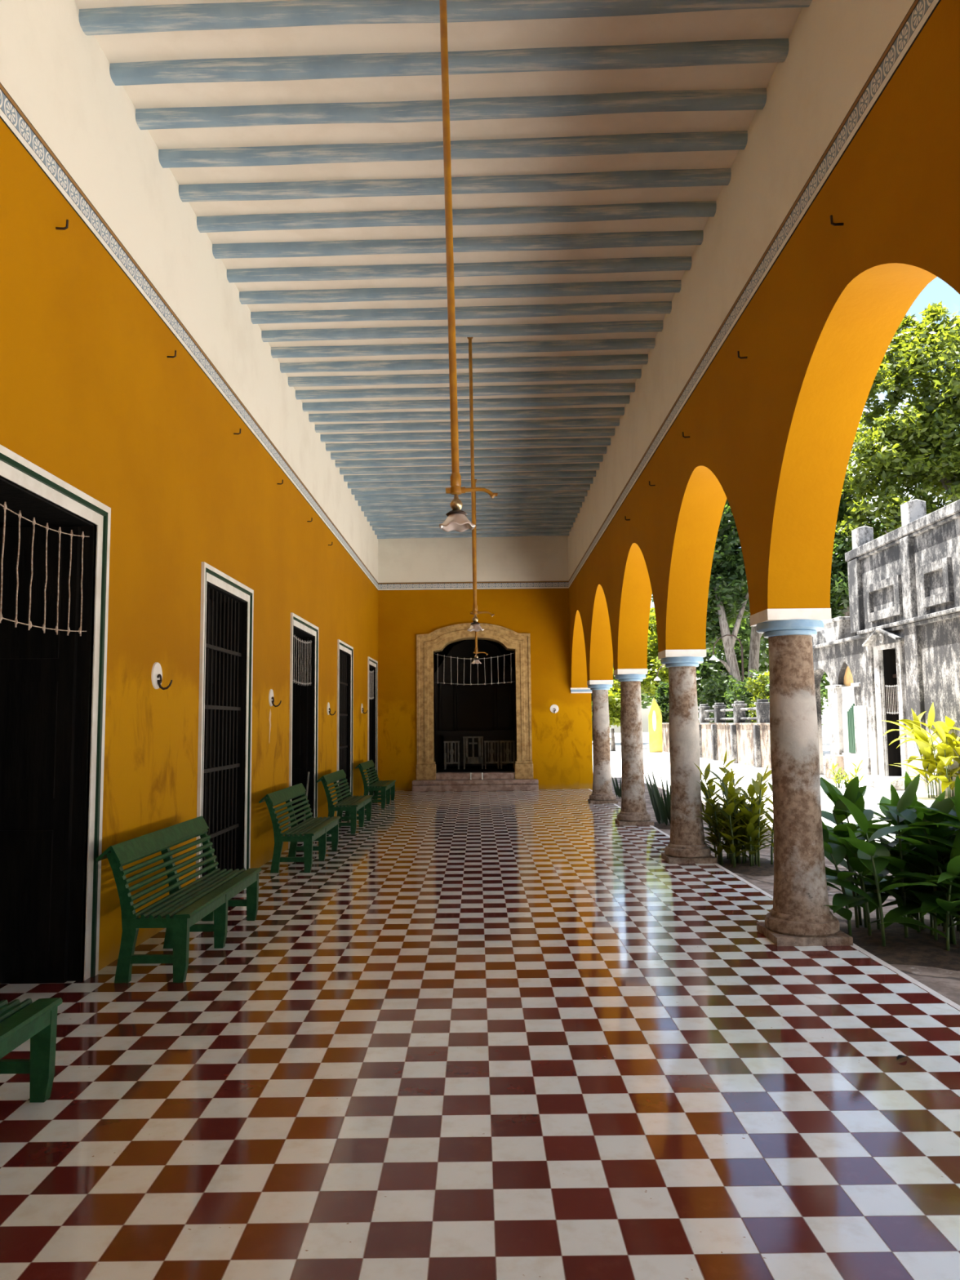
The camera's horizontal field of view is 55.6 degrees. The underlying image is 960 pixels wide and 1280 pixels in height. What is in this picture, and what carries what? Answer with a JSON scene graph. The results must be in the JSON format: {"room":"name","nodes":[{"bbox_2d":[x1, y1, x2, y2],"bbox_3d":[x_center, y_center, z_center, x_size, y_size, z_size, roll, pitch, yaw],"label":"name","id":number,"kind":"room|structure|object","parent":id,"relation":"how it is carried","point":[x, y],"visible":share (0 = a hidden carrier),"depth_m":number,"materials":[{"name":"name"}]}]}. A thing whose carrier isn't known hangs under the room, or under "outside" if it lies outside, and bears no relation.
{"room":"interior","nodes":[
{"label":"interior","id":0,"kind":"room"},
{"bbox_2d":[0,0,377,980],"bbox_3d":[-2.809,-0.640,9.150,0.550,6.400,27.074,-1,-5,0],"label":"wall","id":1,"kind":"structure","parent":0,"point":[91,396],"depth_m":7.05,"materials":[{"name":"paint"}]},
{"bbox_2d":[0,444,111,983],"bbox_3d":[-2.896,0.561,5.184,0.778,3.090,1.790,-1,-5,0],"label":"door","id":2,"kind":"structure","parent":1,"relation":"in","point":[45,678],"depth_m":5.87,"materials":[{"name":"white paint"}]},
{"bbox_2d":[0,502,89,635],"bbox_3d":[-2.590,-0.410,5.265,0.020,0.713,1.481,-1,-5,0],"label":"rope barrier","id":3,"kind":"object","parent":2,"relation":"attached to","point":[20,516],"visible":1,"depth_m":5.41,"materials":[{"name":"metal"}]},
{"bbox_2d":[151,662,172,689],"bbox_3d":[-2.467,0.282,7.118,0.130,0.219,0.212,-1,-5,0],"label":"hook","id":4,"kind":"object","parent":1,"relation":"attached to","point":[157,672],"visible":1,"depth_m":7.10,"materials":[{"name":"white ceramic"}]},
{"bbox_2d":[0,82,377,589],"bbox_3d":[-2.550,-2.509,9.068,0.006,0.185,26.574,-1,-5,0],"label":"trim","id":5,"kind":"structure","parent":1,"relation":"attached to","point":[11,113],"depth_m":6.71,"materials":[{"name":"white paint"}]},
{"bbox_2d":[195,561,253,879],"bbox_3d":[-2.780,0.911,9.039,0.578,3.090,1.781,-1,-5,0],"label":"door","id":6,"kind":"structure","parent":1,"relation":"in","point":[221,707],"depth_m":9.53,"materials":[{"name":"white paint"}]},
{"bbox_2d":[288,612,318,848],"bbox_3d":[-2.863,1.265,12.928,0.778,3.090,1.918,-1,-5,0],"label":"door","id":7,"kind":"structure","parent":1,"relation":"in","point":[301,740],"depth_m":13.69,"materials":[{"name":"white paint"}]},
{"bbox_2d":[293,634,311,685],"bbox_3d":[-2.557,0.291,13.010,0.022,0.717,1.609,-1,-5,0],"label":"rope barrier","id":8,"kind":"object","parent":7,"relation":"attached to","point":[298,639],"visible":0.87,"depth_m":13.19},
{"bbox_2d":[336,639,353,816],"bbox_3d":[-2.747,1.608,16.722,0.578,3.090,1.757,-1,-5,0],"label":"door","id":9,"kind":"structure","parent":1,"relation":"in","point":[344,684],"depth_m":17.21,"materials":[{"name":"white paint"}]},
{"bbox_2d":[367,656,377,795],"bbox_3d":[-2.829,1.984,20.849,0.778,3.090,1.670,-1,-5,0],"label":"door","id":10,"kind":"structure","parent":1,"relation":"in","point":[372,704],"depth_m":21.51,"materials":[{"name":"white paint"}]},
{"bbox_2d":[74,0,802,510],"bbox_3d":[-0.251,-3.969,9.291,5.632,0.395,27.374,-1,-5,0],"label":"ceiling","id":11,"kind":"structure","parent":0,"point":[761,23],"depth_m":7.43,"materials":[{"name":"beige paint"}]},
{"bbox_2d":[78,0,812,35],"bbox_3d":[-0.244,-4.035,5.839,4.777,0.104,0.162,-1,-5,2],"label":"ceiling beam","id":12,"kind":"structure","parent":11,"relation":"attached to","point":[229,15],"depth_m":5.81,"materials":[{"name":"blue paint"}]},
{"bbox_2d":[109,38,789,85],"bbox_3d":[-0.242,-3.992,6.319,4.777,0.104,0.162,-1,-5,2],"label":"ceiling beam","id":13,"kind":"structure","parent":11,"relation":"attached to","point":[771,50],"depth_m":6.27,"materials":[{"name":"blue paint"}]},
{"bbox_2d":[135,88,766,129],"bbox_3d":[-0.240,-3.948,6.800,4.777,0.104,0.163,-1,-5,2],"label":"ceiling beam","id":14,"kind":"structure","parent":11,"relation":"attached to","point":[753,99],"depth_m":6.75,"materials":[{"name":"blue paint"}]},
{"bbox_2d":[158,130,747,168],"bbox_3d":[-0.238,-3.904,7.280,4.777,0.104,0.163,-1,-5,2],"label":"ceiling beam","id":15,"kind":"structure","parent":11,"relation":"attached to","point":[713,140],"depth_m":7.23,"materials":[{"name":"blue paint"}]},
{"bbox_2d":[178,168,731,201],"bbox_3d":[-0.236,-3.861,7.761,4.777,0.104,0.163,-1,-5,2],"label":"ceiling beam","id":16,"kind":"structure","parent":11,"relation":"attached to","point":[718,176],"depth_m":7.71,"materials":[{"name":"blue paint"}]},
{"bbox_2d":[196,200,716,232],"bbox_3d":[-0.234,-3.817,8.241,4.777,0.104,0.162,-1,-5,2],"label":"ceiling beam","id":17,"kind":"structure","parent":11,"relation":"attached to","point":[557,214],"depth_m":8.19,"materials":[{"name":"blue paint"}]},
{"bbox_2d":[212,230,703,258],"bbox_3d":[-0.232,-3.773,8.722,4.777,0.104,0.163,-1,-5,2],"label":"ceiling beam","id":18,"kind":"structure","parent":11,"relation":"attached to","point":[658,238],"depth_m":8.67,"materials":[{"name":"blue paint"}]},
{"bbox_2d":[226,256,691,282],"bbox_3d":[-0.230,-3.730,9.202,4.777,0.104,0.162,-1,-5,2],"label":"ceiling beam","id":19,"kind":"structure","parent":11,"relation":"attached to","point":[672,263],"depth_m":9.15,"materials":[{"name":"blue paint"}]},
{"bbox_2d":[239,280,681,304],"bbox_3d":[-0.228,-3.686,9.683,4.777,0.104,0.163,-1,-5,2],"label":"ceiling beam","id":20,"kind":"structure","parent":11,"relation":"attached to","point":[593,288],"depth_m":9.63,"materials":[{"name":"blue paint"}]},
{"bbox_2d":[250,301,671,324],"bbox_3d":[-0.226,-3.643,10.164,4.777,0.104,0.163,-1,-5,2],"label":"ceiling beam","id":21,"kind":"structure","parent":11,"relation":"attached to","point":[655,307],"depth_m":10.11,"materials":[{"name":"blue paint"}]},
{"bbox_2d":[261,320,662,342],"bbox_3d":[-0.224,-3.599,10.644,4.777,0.104,0.162,-1,-5,2],"label":"ceiling beam","id":22,"kind":"structure","parent":11,"relation":"attached to","point":[544,329],"depth_m":10.59,"materials":[{"name":"blue paint"}]},
{"bbox_2d":[271,337,655,358],"bbox_3d":[-0.222,-3.555,11.124,4.777,0.104,0.163,-1,-5,2],"label":"ceiling beam","id":23,"kind":"structure","parent":11,"relation":"attached to","point":[645,343],"depth_m":11.08,"materials":[{"name":"blue paint"}]},
{"bbox_2d":[280,354,648,373],"bbox_3d":[-0.220,-3.512,11.605,4.777,0.104,0.162,-1,-5,2],"label":"ceiling beam","id":24,"kind":"structure","parent":11,"relation":"attached to","point":[620,359],"depth_m":11.55,"materials":[{"name":"blue paint"}]},
{"bbox_2d":[288,368,641,386],"bbox_3d":[-0.217,-3.468,12.085,4.777,0.104,0.163,-1,-5,2],"label":"ceiling beam","id":25,"kind":"structure","parent":11,"relation":"attached to","point":[556,375],"depth_m":12.04,"materials":[{"name":"blue paint"}]},
{"bbox_2d":[295,382,635,399],"bbox_3d":[-0.215,-3.424,12.566,4.777,0.104,0.163,-1,-5,2],"label":"ceiling beam","id":26,"kind":"structure","parent":11,"relation":"attached to","point":[612,387],"depth_m":12.52,"materials":[{"name":"blue paint"}]},
{"bbox_2d":[302,395,629,411],"bbox_3d":[-0.213,-3.381,13.046,4.777,0.104,0.162,-1,-5,2],"label":"ceiling beam","id":27,"kind":"structure","parent":11,"relation":"attached to","point":[620,399],"depth_m":12.99,"materials":[{"name":"blue paint"}]},
{"bbox_2d":[308,407,624,422],"bbox_3d":[-0.211,-3.337,13.527,4.777,0.104,0.163,-1,-5,2],"label":"ceiling beam","id":28,"kind":"structure","parent":11,"relation":"attached to","point":[593,411],"depth_m":13.48,"materials":[{"name":"blue paint"}]},
{"bbox_2d":[315,417,619,432],"bbox_3d":[-0.209,-3.293,14.008,4.777,0.104,0.162,-1,-5,2],"label":"ceiling beam","id":29,"kind":"structure","parent":11,"relation":"attached to","point":[570,423],"depth_m":13.95,"materials":[{"name":"blue paint"}]},
{"bbox_2d":[320,428,614,441],"bbox_3d":[-0.207,-3.250,14.488,4.777,0.104,0.163,-1,-5,2],"label":"ceiling beam","id":30,"kind":"structure","parent":11,"relation":"attached to","point":[578,432],"depth_m":14.44,"materials":[{"name":"blue paint"}]},
{"bbox_2d":[325,437,610,451],"bbox_3d":[-0.205,-3.206,14.969,4.777,0.104,0.163,-1,-5,2],"label":"ceiling beam","id":31,"kind":"structure","parent":11,"relation":"attached to","point":[606,441],"depth_m":14.92,"materials":[{"name":"blue paint"}]},
{"bbox_2d":[439,0,497,532],"bbox_3d":[-0.109,-2.371,5.041,0.318,3.563,0.197,-2,-5,0],"label":"pendant lamp","id":32,"kind":"object","parent":11,"relation":"hanging from","point":[456,520],"visible":1,"depth_m":4.97,"materials":[{"name":"gold metal"}]},
{"bbox_2d":[445,493,467,515],"bbox_3d":[-0.126,-0.706,4.890,0.116,0.155,0.116,-1,-5,0],"label":"socket","id":33,"kind":"object","parent":32,"relation":"attached to","point":[456,504],"depth_m":4.86,"materials":[{"name":"gold metal"}]},
{"bbox_2d":[330,446,606,459],"bbox_3d":[-0.203,-3.163,15.449,4.777,0.104,0.162,-1,-5,2],"label":"ceiling beam","id":34,"kind":"structure","parent":11,"relation":"attached to","point":[596,450],"depth_m":15.39,"materials":[{"name":"blue paint"}]},
{"bbox_2d":[335,455,603,466],"bbox_3d":[-0.201,-3.119,15.930,4.777,0.104,0.163,-1,-5,2],"label":"ceiling beam","id":35,"kind":"structure","parent":11,"relation":"attached to","point":[562,459],"depth_m":15.88,"materials":[{"name":"blue paint"}]},
{"bbox_2d":[339,462,599,474],"bbox_3d":[-0.199,-3.075,16.410,4.777,0.104,0.162,-1,-5,2],"label":"ceiling beam","id":36,"kind":"structure","parent":11,"relation":"attached to","point":[587,466],"depth_m":16.35,"materials":[{"name":"blue paint"}]},
{"bbox_2d":[343,470,595,481],"bbox_3d":[-0.197,-3.032,16.891,4.777,0.104,0.163,-1,-5,2],"label":"ceiling beam","id":37,"kind":"structure","parent":11,"relation":"attached to","point":[382,477],"depth_m":16.84,"materials":[{"name":"blue paint"}]},
{"bbox_2d":[347,477,593,488],"bbox_3d":[-0.195,-2.988,17.371,4.777,0.104,0.163,-1,-5,2],"label":"ceiling beam","id":38,"kind":"structure","parent":11,"relation":"attached to","point":[572,480],"depth_m":17.31,"materials":[{"name":"blue paint"}]},
{"bbox_2d":[354,490,586,500],"bbox_3d":[-0.191,-2.901,18.332,4.777,0.104,0.163,-1,-5,2],"label":"ceiling beam","id":39,"kind":"structure","parent":11,"relation":"attached to","point":[557,493],"depth_m":18.28,"materials":[{"name":"blue paint"}]},
{"bbox_2d":[351,484,590,494],"bbox_3d":[-0.193,-2.944,17.852,4.777,0.104,0.162,-1,-5,2],"label":"ceiling beam","id":40,"kind":"structure","parent":11,"relation":"attached to","point":[573,486],"depth_m":17.80,"materials":[{"name":"blue paint"}]},
{"bbox_2d":[358,496,584,506],"bbox_3d":[-0.189,-2.857,18.813,4.777,0.104,0.162,-1,-5,2],"label":"ceiling beam","id":41,"kind":"structure","parent":11,"relation":"attached to","point":[569,499],"depth_m":18.75,"materials":[{"name":"blue paint"}]},
{"bbox_2d":[360,502,582,511],"bbox_3d":[-0.186,-2.813,19.293,4.777,0.104,0.163,-1,-5,2],"label":"ceiling beam","id":42,"kind":"structure","parent":11,"relation":"attached to","point":[570,504],"depth_m":19.23,"materials":[{"name":"blue paint"}]},
{"bbox_2d":[364,507,579,516],"bbox_3d":[-0.184,-2.770,19.774,4.777,0.104,0.163,-1,-5,2],"label":"ceiling beam","id":43,"kind":"structure","parent":11,"relation":"attached to","point":[552,510],"depth_m":19.71,"materials":[{"name":"blue paint"}]},
{"bbox_2d":[366,512,577,521],"bbox_3d":[-0.182,-2.726,20.254,4.777,0.104,0.162,-1,-5,2],"label":"ceiling beam","id":44,"kind":"structure","parent":11,"relation":"attached to","point":[521,516],"depth_m":20.19,"materials":[{"name":"blue paint"}]},
{"bbox_2d":[369,517,575,526],"bbox_3d":[-0.180,-2.683,20.735,4.777,0.104,0.163,-1,-5,2],"label":"ceiling beam","id":45,"kind":"structure","parent":11,"relation":"attached to","point":[560,519],"depth_m":20.66,"materials":[{"name":"blue paint"}]},
{"bbox_2d":[372,522,573,530],"bbox_3d":[-0.178,-2.639,21.215,4.777,0.104,0.162,-1,-5,2],"label":"ceiling beam","id":46,"kind":"structure","parent":11,"relation":"attached to","point":[557,524],"depth_m":21.15,"materials":[{"name":"blue paint"}]},
{"bbox_2d":[374,527,571,534],"bbox_3d":[-0.176,-2.595,21.696,4.777,0.104,0.163,-1,-5,2],"label":"ceiling beam","id":47,"kind":"structure","parent":11,"relation":"attached to","point":[547,529],"depth_m":21.64,"materials":[{"name":"blue paint"}]},
{"bbox_2d":[377,531,568,538],"bbox_3d":[-0.174,-2.552,22.177,4.777,0.104,0.163,-1,-5,2],"label":"ceiling beam","id":48,"kind":"structure","parent":11,"relation":"attached to","point":[548,533],"depth_m":22.12,"materials":[{"name":"blue paint"}]},
{"bbox_2d":[471,479,488,664],"bbox_3d":[-0.020,-1.303,17.094,0.318,3.508,0.197,-1,-5,0],"label":"pendant lamp","id":49,"kind":"object","parent":11,"relation":"hanging from","point":[476,660],"visible":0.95,"depth_m":16.97,"materials":[{"name":"gold metal"}]},
{"bbox_2d":[466,337,494,631],"bbox_3d":[-0.021,-1.872,10.619,0.318,3.548,0.197,-1,-5,0],"label":"pendant lamp","id":50,"kind":"object","parent":11,"relation":"hanging from","point":[475,626],"visible":0.94,"depth_m":10.58,"materials":[{"name":"gold metal"}]},
{"bbox_2d":[434,640,514,773],"bbox_3d":[-0.106,0.890,25.103,4.800,5.215,5.000,-1,-5,0],"label":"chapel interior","id":51,"kind":"object","parent":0,"point":[438,659],"visible":0.04,"depth_m":26.44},
{"bbox_2d":[444,741,459,769],"bbox_3d":[-0.747,3.072,24.312,0.420,0.740,0.425,-1,-5,0],"label":"chair","id":52,"kind":"object","parent":51,"relation":"in","point":[451,751],"visible":1,"depth_m":24.11,"materials":[{"name":"paint"}]},
{"bbox_2d":[462,736,483,768],"bbox_3d":[-0.177,3.006,24.316,0.540,0.860,0.425,-1,-5,0],"label":"chair","id":53,"kind":"object","parent":51,"relation":"in","point":[467,760],"visible":1,"depth_m":24.11,"materials":[{"name":"paint"}]},
{"bbox_2d":[434,639,515,764],"bbox_3d":[-0.140,1.788,27.240,2.700,3.815,0.380,-1,-5,0],"label":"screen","id":54,"kind":"object","parent":51,"relation":"on","point":[460,707],"visible":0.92,"depth_m":27.19,"materials":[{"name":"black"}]},
{"bbox_2d":[436,729,513,765],"bbox_3d":[-0.129,3.119,26.306,2.200,0.995,0.800,-1,-5,0],"label":"altar table","id":55,"kind":"object","parent":51,"relation":"on","point":[449,735],"visible":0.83,"depth_m":25.97,"materials":[{"name":"grey wood"}]},
{"bbox_2d":[484,740,499,768],"bbox_3d":[0.313,3.061,24.309,0.400,0.740,0.425,-1,-5,0],"label":"chair","id":56,"kind":"object","parent":51,"relation":"in","point":[491,751],"visible":1,"depth_m":24.11,"materials":[{"name":"paint"}]},
{"bbox_2d":[499,740,515,768],"bbox_3d":[0.733,3.057,24.307,0.400,0.740,0.425,-1,-5,0],"label":"chair","id":57,"kind":"object","parent":51,"relation":"in","point":[507,751],"visible":0.98,"depth_m":24.11,"materials":[{"name":"paint"}]},
{"bbox_2d":[0,788,959,1279],"bbox_3d":[-0.133,2.484,8.905,5.740,0.120,27.174,-1,-5,0],"label":"floor","id":58,"kind":"structure","parent":0,"point":[485,1035],"depth_m":4.01,"materials":[{"name":"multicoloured tile"}]},
{"bbox_2d":[0,997,62,1102],"bbox_3d":[-2.143,1.488,3.088,0.604,0.850,1.870,-1,-5,0],"label":"slatted bench","id":59,"kind":"object","parent":58,"relation":"on","point":[20,1022],"visible":1,"depth_m":3.92,"materials":[{"name":"green paint"}]},
{"bbox_2d":[95,816,261,982],"bbox_3d":[-2.128,1.814,6.673,0.604,0.850,1.870,-1,-5,0],"label":"slatted bench","id":60,"kind":"object","parent":58,"relation":"on","point":[207,898],"visible":1,"depth_m":6.30,"materials":[{"name":"green paint"}]},
{"bbox_2d":[258,782,340,873],"bbox_3d":[-2.110,2.193,10.851,0.604,0.850,1.870,-1,-5,0],"label":"slatted bench","id":61,"kind":"object","parent":58,"relation":"on","point":[313,828],"visible":1,"depth_m":10.50,"materials":[{"name":"green paint"}]},
{"bbox_2d":[316,768,373,834],"bbox_3d":[-2.095,2.506,14.297,0.604,0.850,1.870,-1,-5,0],"label":"slatted bench","id":62,"kind":"object","parent":58,"relation":"on","point":[354,805],"visible":0.95,"depth_m":14.06,"materials":[{"name":"green paint"}]},
{"bbox_2d":[355,760,395,808],"bbox_3d":[-2.078,2.868,18.280,0.604,0.850,1.870,-1,-5,0],"label":"slatted bench","id":63,"kind":"object","parent":58,"relation":"on","point":[384,787],"visible":0.95,"depth_m":18.00,"materials":[{"name":"green paint"}]},
{"bbox_2d":[586,680,617,804],"bbox_3d":[2.425,2.025,18.200,0.541,2.426,0.544,-1,-5,0],"label":"stone column","id":64,"kind":"structure","parent":58,"relation":"on","point":[602,793],"depth_m":18.06,"materials":[{"name":"brown stone"}]},
{"bbox_2d":[613,668,654,826],"bbox_3d":[2.409,1.682,14.418,0.541,2.426,0.544,-1,-5,0],"label":"stone column","id":65,"kind":"structure","parent":58,"relation":"on","point":[633,812],"depth_m":14.28,"materials":[{"name":"brown stone"}]},
{"bbox_2d":[657,648,716,863],"bbox_3d":[2.392,1.339,10.637,0.541,2.426,0.544,-1,-5,0],"label":"stone column","id":66,"kind":"structure","parent":58,"relation":"on","point":[686,845],"depth_m":10.50,"materials":[{"name":"brown stone"}]},
{"bbox_2d":[587,788,959,1010],"bbox_3d":[2.657,2.428,8.597,0.045,0.121,26.575,-1,-5,0],"label":"trim","id":67,"kind":"structure","parent":58,"relation":"attached to","point":[952,1003],"depth_m":5.99,"materials":[{"name":"white paint"}]},
{"bbox_2d":[749,608,853,946],"bbox_3d":[2.376,0.995,6.856,0.541,2.426,0.544,-1,-5,0],"label":"stone column","id":68,"kind":"structure","parent":58,"relation":"on","point":[797,917],"depth_m":6.72,"materials":[{"name":"brown stone"}]},
{"bbox_2d":[377,535,592,791],"bbox_3d":[-0.145,0.535,22.374,5.664,6.400,0.500,-1,-5,0],"label":"wall","id":69,"kind":"structure","parent":0,"point":[562,742],"depth_m":22.20,"materials":[{"name":"paint"}]},
{"bbox_2d":[377,581,568,590],"bbox_3d":[-0.162,-1.331,22.289,4.670,0.185,0.006,-1,-5,0],"label":"trim","id":70,"kind":"structure","parent":69,"relation":"attached to","point":[500,584],"depth_m":22.29,"materials":[{"name":"white paint"}]},
{"bbox_2d":[412,622,538,791],"bbox_3d":[-0.129,1.599,22.074,2.980,4.026,0.904,-1,-5,0],"label":"door frame","id":71,"kind":"structure","parent":69,"relation":"in","point":[427,779],"depth_m":21.96,"materials":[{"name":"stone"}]},
{"bbox_2d":[435,653,512,685],"bbox_3d":[-0.136,0.713,22.207,1.989,0.794,0.024,-1,-5,0],"label":"grille","id":72,"kind":"object","parent":71,"relation":"attached to","point":[484,658],"visible":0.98,"depth_m":22.19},
{"bbox_2d":[568,0,959,688],"bbox_3d":[2.353,-1.981,8.904,0.462,3.876,26.763,-1,-5,0],"label":"wall","id":73,"kind":"structure","parent":0,"point":[771,431],"depth_m":6.57,"materials":[{"name":"paint"}]},
{"bbox_2d":[568,0,941,587],"bbox_3d":[2.113,-2.556,9.052,0.006,0.185,26.574,-1,-5,0],"label":"trim","id":74,"kind":"structure","parent":73,"relation":"attached to","point":[919,13],"depth_m":5.90,"materials":[{"name":"white paint"}]},
{"label":"outside","id":75,"kind":"structure","parent":0,"visible":0},
{"bbox_2d":[609,730,947,861],"bbox_3d":[56.515,5.876,52.347,107.450,0.001,160.000,-1,-5,0],"label":"ground","id":76,"kind":"structure","parent":75,"point":[873,796],"depth_m":27.58,"materials":[{"name":"stone"}]},
{"bbox_2d":[591,688,620,751],"bbox_3d":[7.276,4.552,52.113,2.260,3.555,3.424,3,-6,-32],"label":"bush","id":77,"kind":"object","parent":76,"relation":"on","point":[614,702],"visible":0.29,"depth_m":51.20,"materials":[{"name":"green plant"}]},
{"bbox_2d":[609,606,668,726],"bbox_3d":[10.371,2.065,56.364,7.571,9.217,5.053,2,-6,-23],"label":"tree","id":78,"kind":"object","parent":76,"relation":"on","point":[648,684],"visible":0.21,"depth_m":55.62,"materials":[{"name":"green plant"}]},
{"bbox_2d":[648,697,662,752],"bbox_3d":[9.371,4.540,48.645,0.720,2.910,0.120,-1,-5,0],"label":"board","id":79,"kind":"object","parent":76,"relation":"on","point":[655,717],"visible":1,"depth_m":48.58,"materials":[{"name":"yellow paint"}]},
{"bbox_2d":[642,681,668,736],"bbox_3d":[9.920,4.255,50.934,3.732,3.881,2.638,-1,-5,0],"label":"bush","id":80,"kind":"object","parent":76,"relation":"on","point":[661,696],"visible":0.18,"depth_m":50.78,"materials":[{"name":"green plant"}]},
{"bbox_2d":[651,498,750,700],"bbox_3d":[11.802,-2.115,45.302,7.544,15.538,6.561,2,-6,-23],"label":"tree","id":81,"kind":"object","parent":76,"relation":"on","point":[728,585],"visible":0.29,"depth_m":43.69,"materials":[{"name":"green plant"}]},
{"bbox_2d":[640,609,768,722],"bbox_3d":[17.114,0.521,62.984,11.489,13.358,11.312,-4,-6,35],"label":"tree","id":82,"kind":"object","parent":76,"relation":"on","point":[704,669],"visible":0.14,"depth_m":60.61,"materials":[{"name":"green plant"}]},
{"bbox_2d":[698,671,733,723],"bbox_3d":[11.667,3.483,43.630,3.148,4.063,2.018,4,-7,-43],"label":"bush","id":83,"kind":"object","parent":76,"relation":"on","point":[714,695],"visible":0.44,"depth_m":43.14,"materials":[{"name":"green plant"}]},
{"bbox_2d":[662,698,771,768],"bbox_3d":[10.053,4.028,40.264,0.590,2.400,22.800,-1,-5,0],"label":"wall","id":84,"kind":"structure","parent":76,"relation":"on","point":[748,744],"depth_m":35.15,"materials":[{"name":"paint"}]},
{"bbox_2d":[709,634,744,681],"bbox_3d":[11.647,2.581,42.798,1.610,5.710,0.400,-1,-5,0],"label":"street lamp","id":85,"kind":"object","parent":76,"relation":"on","point":[713,657],"visible":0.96,"depth_m":42.94,"materials":[{"name":"black metal"}]},
{"bbox_2d":[722,668,761,723],"bbox_3d":[11.620,3.214,39.600,2.338,3.871,3.504,-1,-5,0],"label":"bush","id":86,"kind":"object","parent":76,"relation":"on","point":[740,692],"visible":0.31,"depth_m":39.14,"materials":[{"name":"green plant"}]},
{"bbox_2d":[743,671,769,723],"bbox_3d":[11.673,3.034,36.692,2.018,3.703,2.856,-1,-5,0],"label":"bush","id":87,"kind":"object","parent":76,"relation":"on","point":[759,692],"visible":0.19,"depth_m":36.31,"materials":[{"name":"green plant"}]},
{"bbox_2d":[718,503,836,679],"bbox_3d":[14.650,-2.596,47.805,9.478,16.888,7.255,-1,-5,0],"label":"tree","id":88,"kind":"object","parent":76,"relation":"on","point":[753,660],"visible":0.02,"depth_m":45.80,"materials":[{"name":"green plant"}]},
{"bbox_2d":[611,776,959,1005],"bbox_3d":[3.612,2.685,11.582,2.143,0.001,32.574,-1,-5,0],"label":"path","id":89,"kind":"structure","parent":76,"relation":"on","point":[945,982],"depth_m":7.98,"materials":[{"name":"concrete"}]},
{"bbox_2d":[653,821,670,829],"bbox_3d":[3.064,2.926,14.445,0.802,0.051,1.284,-1,-5,0],"label":"soil bed","id":90,"kind":"object","parent":89,"relation":"on","point":[660,826],"visible":0.25,"depth_m":14.23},
{"bbox_2d":[644,766,671,825],"bbox_3d":[3.041,2.453,14.445,0.849,0.944,1.041,2,-6,-29],"label":"snake plant","id":91,"kind":"object","parent":90,"relation":"on","point":[662,811],"visible":0.4,"depth_m":14.41,"materials":[{"name":"green plant"}]},
{"bbox_2d":[716,856,773,875],"bbox_3d":[3.123,2.564,10.456,0.898,0.051,1.526,-1,-5,0],"label":"soil bed","id":92,"kind":"object","parent":89,"relation":"on","point":[766,868],"visible":0.52,"depth_m":10.09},
{"bbox_2d":[693,751,773,867],"bbox_3d":[2.984,1.918,10.497,1.263,1.296,1.427,3,-6,-36],"label":"bush","id":93,"kind":"object","parent":92,"relation":"on","point":[743,829],"visible":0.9,"depth_m":10.31,"materials":[{"name":"green plant"}]},
{"bbox_2d":[840,917,959,971],"bbox_3d":[3.437,2.228,6.801,1.497,0.051,1.720,-1,-5,0],"label":"soil bed","id":94,"kind":"object","parent":89,"relation":"on","point":[919,948],"visible":0.54,"depth_m":6.55,"materials":[{"name":"soil"}]},
{"bbox_2d":[820,771,959,951],"bbox_3d":[3.239,1.633,6.989,1.649,1.225,1.887,-4,-6,32],"label":"plant","id":95,"kind":"object","parent":94,"relation":"on","point":[873,860],"visible":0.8,"depth_m":6.82,"materials":[{"name":"green plant"}]},
{"bbox_2d":[880,775,959,944],"bbox_3d":[3.791,1.562,6.509,1.813,1.266,1.580,-1,-5,0],"label":"plant","id":96,"kind":"object","parent":94,"relation":"on","point":[944,806],"visible":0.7,"depth_m":6.55,"materials":[{"name":"green plant"}]},
{"bbox_2d":[828,759,866,788],"bbox_3d":[9.015,3.248,22.206,0.995,0.708,0.886,-1,-5,0],"label":"plant","id":97,"kind":"object","parent":76,"relation":"on","point":[836,781],"visible":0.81,"depth_m":22.25,"materials":[{"name":"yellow plant"}]},
{"bbox_2d":[830,475,872,618],"bbox_3d":[18.075,-1.452,41.029,9.532,13.313,5.112,-3,-6,26],"label":"tree","id":98,"kind":"object","parent":76,"relation":"on","point":[839,591],"visible":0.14,"depth_m":40.94,"materials":[{"name":"green plant"}]},
{"bbox_2d":[820,507,939,706],"bbox_3d":[25.270,-1.007,55.450,11.845,14.881,11.549,-3,-6,27],"label":"tree","id":99,"kind":"object","parent":76,"relation":"on","point":[823,678],"visible":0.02,"depth_m":54.77,"materials":[{"name":"green plant"}]},
{"bbox_2d":[812,498,959,796],"bbox_3d":[11.945,-1.013,8.682,4.950,6.790,39.400,-1,-5,0],"label":"building","id":100,"kind":"structure","parent":76,"relation":"on","point":[902,627],"depth_m":21.94,"materials":[{"name":"paint"}]},
{"bbox_2d":[847,703,855,753],"bbox_3d":[10.043,2.381,24.563,0.050,1.320,0.470,-1,-5,0],"label":"shutter","id":101,"kind":"object","parent":100,"relation":"hanging from","point":[851,722],"depth_m":24.57,"materials":[{"name":"green paint"}]},
{"bbox_2d":[835,301,959,549],"bbox_3d":[20.029,-4.998,39.004,9.768,19.972,6.587,-4,-6,36],"label":"tree","id":102,"kind":"object","parent":76,"relation":"on","point":[922,444],"visible":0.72,"depth_m":38.68,"materials":[{"name":"green plant"}]},
{"bbox_2d":[876,702,959,798],"bbox_3d":[9.648,2.308,19.131,2.372,2.011,2.281,-4,-6,37],"label":"plant","id":103,"kind":"object","parent":76,"relation":"on","point":[944,755],"visible":0.91,"depth_m":18.96,"materials":[{"name":"yellow plant"}]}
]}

